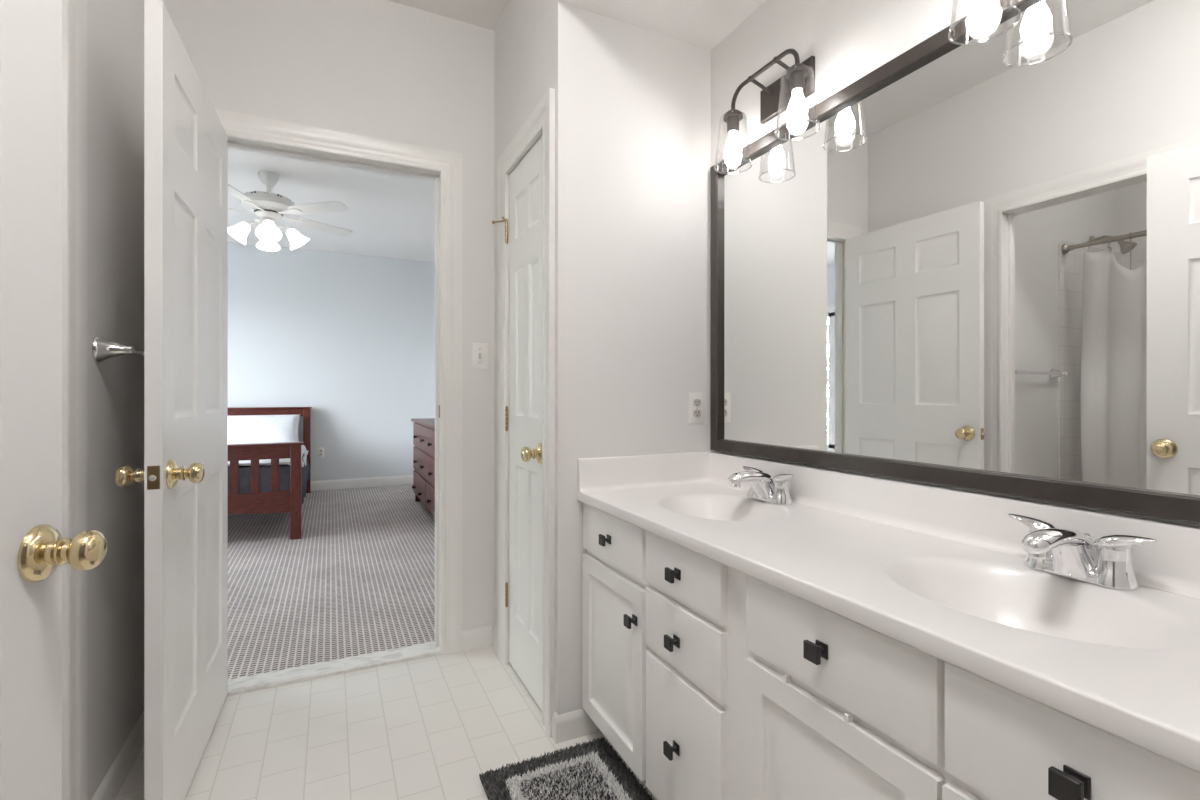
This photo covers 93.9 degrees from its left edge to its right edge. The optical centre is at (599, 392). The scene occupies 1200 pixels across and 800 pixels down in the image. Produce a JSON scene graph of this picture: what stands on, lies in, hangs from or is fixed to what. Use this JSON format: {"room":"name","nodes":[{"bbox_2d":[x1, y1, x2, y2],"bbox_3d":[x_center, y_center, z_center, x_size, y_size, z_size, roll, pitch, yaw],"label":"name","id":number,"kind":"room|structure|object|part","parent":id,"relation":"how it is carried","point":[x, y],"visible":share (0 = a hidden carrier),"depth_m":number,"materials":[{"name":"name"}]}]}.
{"room":"bathroom","nodes":[
{"label":"bathroom","id":0,"kind":"room"},
{"bbox_2d":[87,0,143,799],"bbox_3d":[-1.113,-0.250,0.913,0.105,2.760,2.350,0,0,-26],"label":"wall","id":1,"kind":"structure","parent":0,"point":[115,28],"depth_m":1.60,"materials":[{"name":"paint"}]},
{"bbox_2d":[0,0,107,799],"bbox_3d":[-0.628,0.098,0.363,0.106,2.040,0.909,0,0,-15],"label":"door","id":2,"kind":"structure","parent":1,"relation":"in","point":[34,551],"depth_m":0.74,"materials":[{"name":"paint"}]},
{"bbox_3d":[-0.718,0.215,0.758,0.071,0.075,0.075,0,0,-15],"label":"knob","id":3,"kind":"part","parent":2,"relation":"part of","materials":[{"name":"gold metal"}]},
{"bbox_2d":[62,0,86,799],"bbox_3d":[-1.055,0.063,0.937,0.019,2.134,0.940,0,0,-26],"label":"door frame","id":4,"kind":"structure","parent":1,"relation":"attached to","point":[74,12],"depth_m":1.31,"materials":[{"name":"paint"}]},
{"bbox_2d":[91,711,143,799],"bbox_3d":[-1.415,1.088,1.678,0.013,0.084,0.706,0,0,-26],"label":"baseboard","id":5,"kind":"structure","parent":1,"relation":"attached to","point":[116,775],"depth_m":1.62,"materials":[{"name":"paint"}]},
{"bbox_2d":[92,335,143,362],"bbox_3d":[-1.387,-0.114,1.697,0.078,0.072,0.532,0,0,-26],"label":"towel bar","id":6,"kind":"object","parent":1,"relation":"attached to","point":[103,349],"visible":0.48,"depth_m":1.47,"materials":[{"name":"silver metal"}]},
{"bbox_2d":[160,0,493,630],"bbox_3d":[-2.021,-0.220,1.842,4.592,2.820,0.110,0,0,-26],"label":"wall","id":7,"kind":"structure","parent":0,"point":[381,69],"depth_m":2.36,"materials":[{"name":"paint"}]},
{"bbox_2d":[115,0,227,799],"bbox_3d":[-1.238,0.084,1.711,0.178,2.068,0.811,0,0,-24],"label":"door","id":8,"kind":"structure","parent":7,"relation":"in","point":[184,475],"depth_m":1.54,"materials":[{"name":"paint"}]},
{"bbox_3d":[-1.151,0.206,1.385,0.071,0.075,0.075,0,0,-24],"label":"knob","id":9,"kind":"part","parent":8,"relation":"part of","materials":[{"name":"gold metal"}]},
{"bbox_3d":[-1.078,0.205,1.352,0.025,0.057,0.002,0,0,-24],"label":"latch plate","id":10,"kind":"part","parent":8,"relation":"part of","materials":[{"name":"gold metal"}]},
{"bbox_3d":[-1.054,0.206,1.429,0.071,0.075,0.075,0,0,-24],"label":"knob","id":11,"kind":"part","parent":8,"relation":"part of","materials":[{"name":"gold metal"}]},
{"bbox_2d":[214,108,461,654],"bbox_3d":[-1.075,0.044,2.285,0.991,2.171,0.130,0,0,-26],"label":"door frame","id":12,"kind":"structure","parent":7,"relation":"attached to","point":[235,125],"depth_m":2.42,"materials":[{"name":"paint"}]},
{"bbox_2d":[462,625,491,650],"bbox_3d":[-0.545,1.088,2.482,0.134,0.084,0.013,0,0,-26],"label":"baseboard","id":13,"kind":"structure","parent":7,"relation":"attached to","point":[479,637],"depth_m":2.48,"materials":[{"name":"paint"}]},
{"bbox_2d":[472,343,487,368],"bbox_3d":[-0.532,-0.163,2.487,0.070,0.115,0.016,0,0,-26],"label":"light switch","id":14,"kind":"object","parent":7,"relation":"attached to","point":[479,350],"visible":1,"depth_m":2.49,"materials":[{"name":"white plastic"}]},
{"bbox_2d":[228,242,434,480],"bbox_3d":[-4.067,-0.220,6.101,4.592,2.820,0.120,0,0,-26],"label":"wall","id":15,"kind":"structure","parent":0,"point":[348,338],"depth_m":6.52,"materials":[{"name":"paint"}]},
{"bbox_2d":[317,447,323,457],"bbox_3d":[-3.211,0.690,6.441,0.070,0.115,0.008,0,0,-26],"label":"wall outlet","id":16,"kind":"object","parent":15,"relation":"attached to","point":[320,451],"visible":1,"depth_m":6.44,"materials":[{"name":"white plastic"}]},
{"bbox_2d":[311,475,412,490],"bbox_3d":[-3.984,1.069,6.067,4.472,0.113,0.013,0,0,-26],"label":"baseboard","id":17,"kind":"structure","parent":15,"relation":"attached to","point":[405,479],"depth_m":6.62,"materials":[{"name":"paint"}]},
{"bbox_2d":[228,484,434,679],"bbox_3d":[-3.006,1.158,4.051,4.690,0.064,4.733,0,0,-26],"label":"floor","id":18,"kind":"structure","parent":0,"point":[359,578],"depth_m":3.35,"materials":[{"name":"carpet"}]},
{"bbox_2d":[228,407,311,539],"bbox_3d":[-3.498,0.644,4.985,1.600,0.964,2.280,0,0,-26],"label":"bed","id":19,"kind":"object","parent":18,"relation":"on","point":[275,501],"visible":0.31,"depth_m":4.26,"materials":[{"name":"brown wood"}]},
{"bbox_3d":[-3.025,0.836,4.001,1.428,0.162,0.036,0,0,-26],"label":"foot rail","id":20,"kind":"part","parent":19,"relation":"part of","materials":[{"name":"brown wood"}]},
{"bbox_3d":[-3.025,0.455,4.001,1.428,0.100,0.032,0,0,-26],"label":"foot rail","id":21,"kind":"part","parent":19,"relation":"part of","materials":[{"name":"brown wood"}]},
{"bbox_3d":[-3.970,0.223,5.969,1.428,0.085,0.036,0,0,-26],"label":"head rail","id":22,"kind":"part","parent":19,"relation":"part of","materials":[{"name":"brown wood"}]},
{"bbox_3d":[-3.025,0.396,4.001,1.600,0.018,0.096,0,0,-26],"label":"cap rail","id":23,"kind":"part","parent":19,"relation":"part of","materials":[{"name":"brown wood"}]},
{"bbox_3d":[-3.970,0.171,5.969,1.600,0.018,0.096,0,0,-26],"label":"cap rail","id":24,"kind":"part","parent":19,"relation":"part of","materials":[{"name":"brown wood"}]},
{"bbox_3d":[-2.349,0.765,4.325,0.072,0.721,0.072,0,0,-26],"label":"post","id":25,"kind":"part","parent":19,"relation":"part of","materials":[{"name":"brown wood"}]},
{"bbox_3d":[-3.294,0.653,6.294,0.072,0.946,0.072,0,0,-26],"label":"post","id":26,"kind":"part","parent":19,"relation":"part of","materials":[{"name":"brown wood"}]},
{"bbox_3d":[-3.504,0.725,4.998,1.422,0.210,2.095,0,0,-26],"label":"mattress","id":27,"kind":"object","parent":19,"relation":"on","visible":0},
{"bbox_2d":[228,415,299,443],"bbox_3d":[-3.592,0.415,5.964,0.700,0.346,0.220,0,0,-26],"label":"pillow","id":28,"kind":"object","parent":27,"relation":"on","point":[242,429],"visible":0.8,"depth_m":5.90,"materials":[{"name":"white fabric"}]},
{"bbox_2d":[228,452,309,504],"bbox_3d":[-3.396,0.762,4.774,1.592,0.408,1.687,0,0,-26],"label":"comforter","id":29,"kind":"object","parent":27,"relation":"on","point":[264,470],"visible":0.12,"depth_m":4.27,"materials":[{"name":"fabric"}]},
{"bbox_2d":[228,443,308,466],"bbox_3d":[-3.451,0.618,4.888,1.562,0.182,1.834,0,0,-26],"label":"sheet","id":30,"kind":"object","parent":29,"relation":"on","point":[286,461],"visible":0.11,"depth_m":4.43,"materials":[{"name":"white fabric"}]},
{"bbox_2d":[227,641,440,695],"bbox_3d":[-1.077,1.153,2.295,0.845,0.074,0.114,0,0,-26],"label":"threshold","id":31,"kind":"object","parent":18,"relation":"on","point":[261,681],"visible":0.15,"depth_m":2.27,"materials":[{"name":"grey stone"}]},
{"bbox_2d":[411,418,434,516],"bbox_3d":[-1.373,0.699,5.159,0.522,0.854,1.750,0,0,-26],"label":"dresser","id":32,"kind":"object","parent":18,"relation":"on","point":[423,487],"visible":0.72,"depth_m":5.11,"materials":[{"name":"brown wood"}]},
{"bbox_3d":[-1.748,0.915,5.435,0.018,0.230,0.828,0,0,-26],"label":"drawer","id":33,"kind":"part","parent":32,"relation":"part of","materials":[{"name":"brown wood"}]},
{"bbox_3d":[-1.569,0.670,5.062,0.018,0.230,1.655,0,0,-26],"label":"drawer","id":34,"kind":"part","parent":32,"relation":"part of","materials":[{"name":"brown wood"}]},
{"bbox_3d":[-1.569,0.427,5.062,0.018,0.225,1.655,0,0,-26],"label":"drawer","id":35,"kind":"part","parent":32,"relation":"part of","materials":[{"name":"brown wood"}]},
{"bbox_3d":[-1.387,0.915,4.684,0.018,0.230,0.815,0,0,-26],"label":"drawer","id":36,"kind":"part","parent":32,"relation":"part of","materials":[{"name":"brown wood"}]},
{"bbox_2d":[228,0,507,261],"bbox_3d":[-2.082,-1.680,2.106,4.710,0.100,9.040,0,0,-26],"label":"ceiling","id":37,"kind":"structure","parent":0,"point":[388,215],"depth_m":4.63,"materials":[{"name":"paint"}]},
{"bbox_2d":[228,171,351,250],"bbox_3d":[-2.518,-1.357,4.173,1.251,0.544,1.286,0,0,-26],"label":"ceiling fan","id":38,"kind":"object","parent":37,"relation":"hanging from","point":[270,207],"visible":0.98,"depth_m":4.11,"materials":[{"name":"white metal"}]},
{"bbox_3d":[-2.652,-1.166,4.078,0.151,0.162,0.156,0,0,20],"label":"lamp shade","id":39,"kind":"part","parent":38,"relation":"part of","materials":[{"name":"white glass"}]},
{"bbox_3d":[-2.444,-1.340,3.745,0.126,0.033,0.463,0,0,-4],"label":"blade","id":40,"kind":"part","parent":38,"relation":"part of","materials":[{"name":"white wood"}]},
{"bbox_3d":[-2.755,-1.340,4.515,0.127,0.033,0.463,0,0,-40],"label":"blade","id":41,"kind":"part","parent":38,"relation":"part of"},
{"bbox_3d":[-2.583,-1.166,4.354,0.151,0.162,0.156,0,0,8],"label":"lamp shade","id":42,"kind":"part","parent":38,"relation":"part of","materials":[{"name":"white glass"}]},
{"bbox_3d":[-2.372,-1.166,4.004,0.156,0.162,0.151,0,0,20],"label":"lamp shade","id":43,"kind":"part","parent":38,"relation":"part of","materials":[{"name":"white glass"}]},
{"bbox_3d":[-2.297,-1.166,4.283,0.151,0.162,0.156,0,0,20],"label":"lamp shade","id":44,"kind":"part","parent":38,"relation":"part of","materials":[{"name":"white glass"}]},
{"bbox_3d":[-2.051,-1.340,4.075,0.463,0.033,0.127,0,0,14],"label":"blade","id":45,"kind":"part","parent":38,"relation":"part of","materials":[{"name":"white wood"}]},
{"bbox_3d":[-2.243,-1.340,4.551,0.127,0.033,0.463,0,0,32],"label":"blade","id":46,"kind":"part","parent":38,"relation":"part of","materials":[{"name":"white wood"}]},
{"bbox_2d":[114,645,656,799],"bbox_3d":[-0.869,1.160,0.989,3.490,0.060,2.435,0,0,-26],"label":"floor","id":47,"kind":"structure","parent":0,"point":[426,728],"depth_m":1.83,"materials":[{"name":"tile"}]},
{"bbox_2d":[479,735,653,799],"bbox_3d":[-0.040,1.119,1.457,0.421,0.020,0.615,0,0,-26],"label":"bath mat","id":48,"kind":"object","parent":47,"relation":"on","point":[593,770],"visible":1,"depth_m":1.62,"materials":[{"name":"grey fabric"}]},
{"bbox_2d":[582,503,1199,799],"bbox_3d":[0.495,0.744,1.253,0.546,0.773,1.556,0,0,-26],"label":"bathroom vanity","id":49,"kind":"object","parent":47,"relation":"on","point":[710,679],"visible":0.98,"depth_m":1.02,"materials":[{"name":"paint"}]},
{"bbox_3d":[0.015,0.436,1.657,0.029,0.030,0.030,0,0,-26],"label":"knob","id":50,"kind":"part","parent":49,"relation":"part of","materials":[{"name":"black metal"}]},
{"bbox_3d":[0.035,0.784,1.673,0.019,0.508,0.391,0,0,-26],"label":"cabinet door","id":51,"kind":"part","parent":49,"relation":"part of","materials":[{"name":"paint"}]},
{"bbox_3d":[0.035,0.438,1.672,0.020,0.150,0.391,0,0,-26],"label":"drawer","id":52,"kind":"part","parent":49,"relation":"part of","materials":[{"name":"paint"}]},
{"bbox_3d":[0.083,0.618,1.515,0.029,0.030,0.030,0,0,-26],"label":"knob","id":53,"kind":"part","parent":49,"relation":"part of","materials":[{"name":"black metal"}]},
{"bbox_3d":[0.171,0.850,1.333,0.029,0.030,0.030,0,0,-26],"label":"knob","id":54,"kind":"part","parent":49,"relation":"part of","materials":[{"name":"black metal"}]},
{"bbox_3d":[0.171,0.594,1.331,0.029,0.030,0.030,0,0,-26],"label":"knob","id":55,"kind":"part","parent":49,"relation":"part of","materials":[{"name":"black metal"}]},
{"bbox_3d":[0.173,0.432,1.328,0.029,0.030,0.030,0,0,-26],"label":"knob","id":56,"kind":"part","parent":49,"relation":"part of","materials":[{"name":"black metal"}]},
{"bbox_3d":[0.195,0.860,1.338,0.020,0.356,0.319,0,0,-26],"label":"drawer","id":57,"kind":"part","parent":49,"relation":"part of","materials":[{"name":"paint"}]},
{"bbox_3d":[0.195,0.590,1.338,0.020,0.154,0.319,0,0,-26],"label":"drawer","id":58,"kind":"part","parent":49,"relation":"part of","materials":[{"name":"paint"}]},
{"bbox_3d":[0.195,0.430,1.338,0.020,0.135,0.319,0,0,-26],"label":"drawer","id":59,"kind":"part","parent":49,"relation":"part of","materials":[{"name":"paint"}]},
{"bbox_3d":[0.361,0.432,0.936,0.029,0.030,0.030,0,0,-26],"label":"knob","id":60,"kind":"part","parent":49,"relation":"part of","materials":[{"name":"black metal"}]},
{"bbox_3d":[0.384,0.784,0.946,0.019,0.508,0.394,0,0,-26],"label":"cabinet door","id":61,"kind":"part","parent":49,"relation":"part of","materials":[{"name":"paint"}]},
{"bbox_3d":[0.383,0.438,0.946,0.020,0.150,0.394,0,0,-26],"label":"drawer","id":62,"kind":"part","parent":49,"relation":"part of","materials":[{"name":"paint"}]},
{"bbox_2d":[577,451,1199,772],"bbox_3d":[0.505,0.338,1.259,0.542,0.240,1.558,0,0,-26],"label":"countertop","id":63,"kind":"structure","parent":49,"relation":"on","point":[939,572],"depth_m":1.01,"materials":[{"name":"stone"}]},
{"bbox_2d":[728,466,794,504],"bbox_3d":[0.476,0.278,1.692,0.188,0.091,0.181,0,0,9],"label":"sink faucet","id":64,"kind":"object","parent":63,"relation":"on","point":[766,487],"visible":1,"depth_m":1.64,"materials":[{"name":"silver metal"}]},
{"bbox_3d":[0.458,0.275,1.665,0.186,0.085,0.068,0,0,-26],"label":"spout","id":65,"kind":"part","parent":64,"relation":"part of","materials":[{"name":"silver metal"}]},
{"bbox_3d":[0.488,0.287,1.737,0.062,0.072,0.062,0,0,-26],"label":"handle","id":66,"kind":"part","parent":64,"relation":"part of","materials":[{"name":"silver metal"}]},
{"bbox_3d":[0.480,0.252,1.751,0.049,0.035,0.080,0,0,-26],"label":"lever","id":67,"kind":"part","parent":64,"relation":"part of","materials":[{"name":"silver metal"}]},
{"bbox_2d":[753,493,772,502],"bbox_3d":[0.510,0.312,1.691,0.058,0.022,0.160,0,0,-26],"label":"faucet","id":68,"kind":"object","parent":64,"relation":"on","point":[768,497],"depth_m":1.66,"materials":[{"name":"silver metal"}]},
{"bbox_3d":[0.532,0.287,1.644,0.062,0.072,0.062,0,0,-26],"label":"handle","id":69,"kind":"part","parent":64,"relation":"part of","materials":[{"name":"silver metal"}]},
{"bbox_3d":[0.538,0.252,1.630,0.049,0.035,0.080,0,0,-26],"label":"lever","id":70,"kind":"part","parent":64,"relation":"part of","materials":[{"name":"silver metal"}]},
{"bbox_2d":[1008,514,1156,590],"bbox_3d":[0.812,0.278,0.994,0.188,0.091,0.181,0,0,9],"label":"sink faucet","id":71,"kind":"object","parent":63,"relation":"on","point":[1106,561],"visible":1,"depth_m":0.94,"materials":[{"name":"silver metal"}]},
{"bbox_3d":[0.816,0.252,1.052,0.049,0.035,0.080,0,0,-26],"label":"lever","id":72,"kind":"part","parent":71,"relation":"part of","materials":[{"name":"silver metal"}]},
{"bbox_3d":[0.824,0.287,1.038,0.062,0.072,0.062,0,0,-26],"label":"handle","id":73,"kind":"part","parent":71,"relation":"part of","materials":[{"name":"silver metal"}]},
{"bbox_3d":[0.793,0.275,0.967,0.186,0.085,0.068,0,0,-26],"label":"spout","id":74,"kind":"part","parent":71,"relation":"part of","materials":[{"name":"silver metal"}]},
{"bbox_2d":[1043,560,1097,583],"bbox_3d":[0.846,0.312,0.992,0.058,0.022,0.160,0,0,-26],"label":"faucet","id":75,"kind":"object","parent":71,"relation":"on","point":[1087,571],"depth_m":0.96,"materials":[{"name":"silver metal"}]},
{"bbox_3d":[0.873,0.279,1.005,0.022,0.052,0.022,0,0,-26],"label":"lift rod","id":76,"kind":"part","parent":71,"relation":"part of","materials":[{"name":"silver metal"}]},
{"bbox_3d":[0.868,0.287,0.946,0.062,0.072,0.062,0,0,-26],"label":"handle","id":77,"kind":"part","parent":71,"relation":"part of","materials":[{"name":"silver metal"}]},
{"bbox_3d":[0.874,0.252,0.931,0.049,0.035,0.080,0,0,-26],"label":"lever","id":78,"kind":"part","parent":71,"relation":"part of","materials":[{"name":"silver metal"}]},
{"bbox_3d":[0.539,0.784,0.622,0.019,0.508,0.311,0,0,-26],"label":"cabinet door","id":79,"kind":"part","parent":49,"relation":"part of","materials":[{"name":"paint"}]},
{"bbox_3d":[0.516,0.431,0.614,0.029,0.030,0.030,0,0,-26],"label":"knob","id":80,"kind":"part","parent":49,"relation":"part of","materials":[{"name":"black metal"}]},
{"bbox_3d":[0.539,0.438,0.622,0.020,0.150,0.311,0,0,-26],"label":"drawer","id":81,"kind":"part","parent":49,"relation":"part of","materials":[{"name":"paint"}]},
{"bbox_2d":[494,0,546,628],"bbox_3d":[-0.280,-0.250,2.240,0.108,2.760,0.680,0,0,-26],"label":"wall","id":82,"kind":"structure","parent":0,"point":[520,33],"depth_m":2.30,"materials":[{"name":"paint"}]},
{"bbox_2d":[492,626,497,652],"bbox_3d":[-0.452,1.088,2.458,0.013,0.084,0.110,0,0,-26],"label":"baseboard","id":83,"kind":"structure","parent":82,"relation":"attached to","point":[495,630],"depth_m":2.47,"materials":[{"name":"paint"}]},
{"bbox_2d":[492,136,541,709],"bbox_3d":[-0.303,0.108,2.132,0.106,2.020,0.479,0,0,-26],"label":"door","id":84,"kind":"structure","parent":82,"relation":"in","point":[525,181],"depth_m":2.13,"materials":[{"name":"paint"}]},
{"bbox_3d":[-0.239,0.215,1.958,0.071,0.075,0.075,0,0,-26],"label":"knob","id":85,"kind":"part","parent":84,"relation":"part of","materials":[{"name":"gold metal"}]},
{"bbox_2d":[498,88,554,737],"bbox_3d":[-0.244,0.067,2.145,0.128,2.127,0.632,0,0,-26],"label":"door frame","id":86,"kind":"structure","parent":82,"relation":"attached to","point":[541,119],"depth_m":1.90,"materials":[{"name":"paint"}]},
{"bbox_2d":[547,0,710,728],"bbox_3d":[0.116,-0.250,1.995,0.608,2.760,0.104,0,0,-26],"label":"wall","id":87,"kind":"structure","parent":0,"point":[633,103],"depth_m":1.92,"materials":[{"name":"paint"}]},
{"bbox_2d":[552,711,557,740],"bbox_3d":[-0.147,1.088,1.825,0.013,0.084,0.026,0,0,-26],"label":"baseboard","id":88,"kind":"structure","parent":87,"relation":"attached to","point":[555,713],"depth_m":1.83,"materials":[{"name":"paint"}]},
{"bbox_2d":[554,708,597,743],"bbox_3d":[-0.078,1.088,1.837,0.149,0.084,0.013,0,0,-26],"label":"baseboard","id":89,"kind":"structure","parent":87,"relation":"attached to","point":[575,724],"depth_m":1.83,"materials":[{"name":"paint"}]},
{"bbox_2d":[688,392,703,423],"bbox_3d":[0.354,0.057,2.047,0.070,0.115,0.008,0,0,-26],"label":"wall outlet","id":90,"kind":"object","parent":87,"relation":"attached to","point":[695,399],"visible":1,"depth_m":2.04,"materials":[{"name":"white plastic"}]},
{"bbox_2d":[693,399,700,406],"bbox_3d":[0.355,0.037,2.045,0.033,0.029,0.003,0,0,-26],"label":"receptacle","id":91,"kind":"object","parent":90,"relation":"attached to","point":[696,402],"depth_m":2.04,"materials":[{"name":"white plastic"}]},
{"bbox_2d":[693,410,700,416],"bbox_3d":[0.355,0.076,2.045,0.033,0.029,0.003,0,0,-26],"label":"receptacle","id":92,"kind":"object","parent":90,"relation":"attached to","point":[696,413],"depth_m":2.04,"materials":[{"name":"white plastic"}]},
{"bbox_2d":[558,0,766,49],"bbox_3d":[0.477,-1.450,1.242,0.608,0.360,1.566,0,0,-26],"label":"ceiling","id":93,"kind":"structure","parent":0,"point":[701,23],"depth_m":1.88,"materials":[{"name":"paint"}]},
{"bbox_2d":[711,0,1199,526],"bbox_3d":[-0.013,-0.220,3.100,0.118,2.820,9.040,0,0,-26],"label":"wall","id":94,"kind":"structure","parent":0,"point":[848,40],"depth_m":1.63,"materials":[{"name":"paint"}]},
{"bbox_2d":[714,49,820,173],"bbox_3d":[0.508,-0.855,1.694,0.160,0.252,0.398,0,0,-26],"label":"vanity light","id":95,"kind":"object","parent":94,"relation":"attached to","point":[790,91],"visible":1,"depth_m":1.71,"materials":[{"name":"brown metal"}]},
{"bbox_2d":[723,109,742,133],"bbox_3d":[0.430,-0.876,1.811,0.062,0.068,0.062,0,0,-26],"label":"socket","id":96,"kind":"object","parent":95,"relation":"attached to","point":[732,117],"depth_m":1.79,"materials":[{"name":"brown metal"}]},
{"bbox_3d":[0.430,-0.799,1.811,0.054,0.092,0.054,0,0,-26],"label":"light bulb","id":97,"kind":"part","parent":95,"relation":"part of","materials":[{"name":"white glass"}]},
{"bbox_3d":[0.430,-0.811,1.811,0.118,0.162,0.118,0,0,-26],"label":"lamp shade","id":98,"kind":"part","parent":95,"relation":"part of","materials":[{"name":"clear glass"}]},
{"bbox_3d":[0.501,-0.960,1.752,0.095,0.041,0.018,0,0,-26],"label":"stem","id":99,"kind":"part","parent":95,"relation":"part of","materials":[{"name":"brown metal"}]},
{"bbox_3d":[0.490,-0.939,1.686,0.013,0.078,0.290,0,0,-26],"label":"arm","id":100,"kind":"part","parent":95,"relation":"part of","materials":[{"name":"brown metal"}]},
{"bbox_3d":[0.549,-0.960,1.653,0.095,0.041,0.018,0,0,-26],"label":"stem","id":101,"kind":"part","parent":95,"relation":"part of","materials":[{"name":"brown metal"}]},
{"bbox_2d":[786,63,808,92],"bbox_3d":[0.550,-0.876,1.561,0.062,0.068,0.062,0,0,-26],"label":"socket","id":102,"kind":"object","parent":95,"relation":"attached to","point":[797,73],"depth_m":1.55,"materials":[{"name":"brown metal"}]},
{"bbox_3d":[0.550,-0.799,1.561,0.054,0.092,0.054,0,0,-26],"label":"light bulb","id":103,"kind":"part","parent":95,"relation":"part of","materials":[{"name":"white glass"}]},
{"bbox_3d":[0.550,-0.811,1.561,0.118,0.162,0.118,0,0,-26],"label":"lamp shade","id":104,"kind":"part","parent":95,"relation":"part of","materials":[{"name":"clear glass"}]},
{"bbox_2d":[707,451,1199,599],"bbox_3d":[0.728,0.272,1.366,0.046,0.107,1.558,0,0,-26],"label":"backsplash","id":105,"kind":"structure","parent":94,"relation":"attached to","point":[1171,564],"depth_m":1.22,"materials":[{"name":"stone"}]},
{"bbox_2d":[710,0,1199,523],"bbox_3d":[0.738,-0.306,1.373,0.024,1.033,1.502,0,0,-26],"label":"wall mirror","id":106,"kind":"object","parent":94,"relation":"attached to","point":[979,270],"visible":1,"depth_m":1.19,"materials":[{"name":"white mirror"}]},
{"bbox_2d":[948,0,1020,44],"bbox_3d":[0.842,-0.855,1.000,0.160,0.252,0.398,0,0,-26],"label":"vanity light","id":107,"kind":"object","parent":94,"relation":"attached to","point":[976,8],"visible":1,"depth_m":1.11,"materials":[{"name":"clear glass"}]},
{"bbox_3d":[0.764,-0.799,1.116,0.054,0.092,0.054,0,0,-26],"label":"light bulb","id":108,"kind":"part","parent":107,"relation":"part of","materials":[{"name":"white glass"}]},
{"bbox_3d":[0.764,-0.811,1.116,0.118,0.162,0.118,0,0,-26],"label":"lamp shade","id":109,"kind":"part","parent":107,"relation":"part of","materials":[{"name":"clear glass"}]}
]}

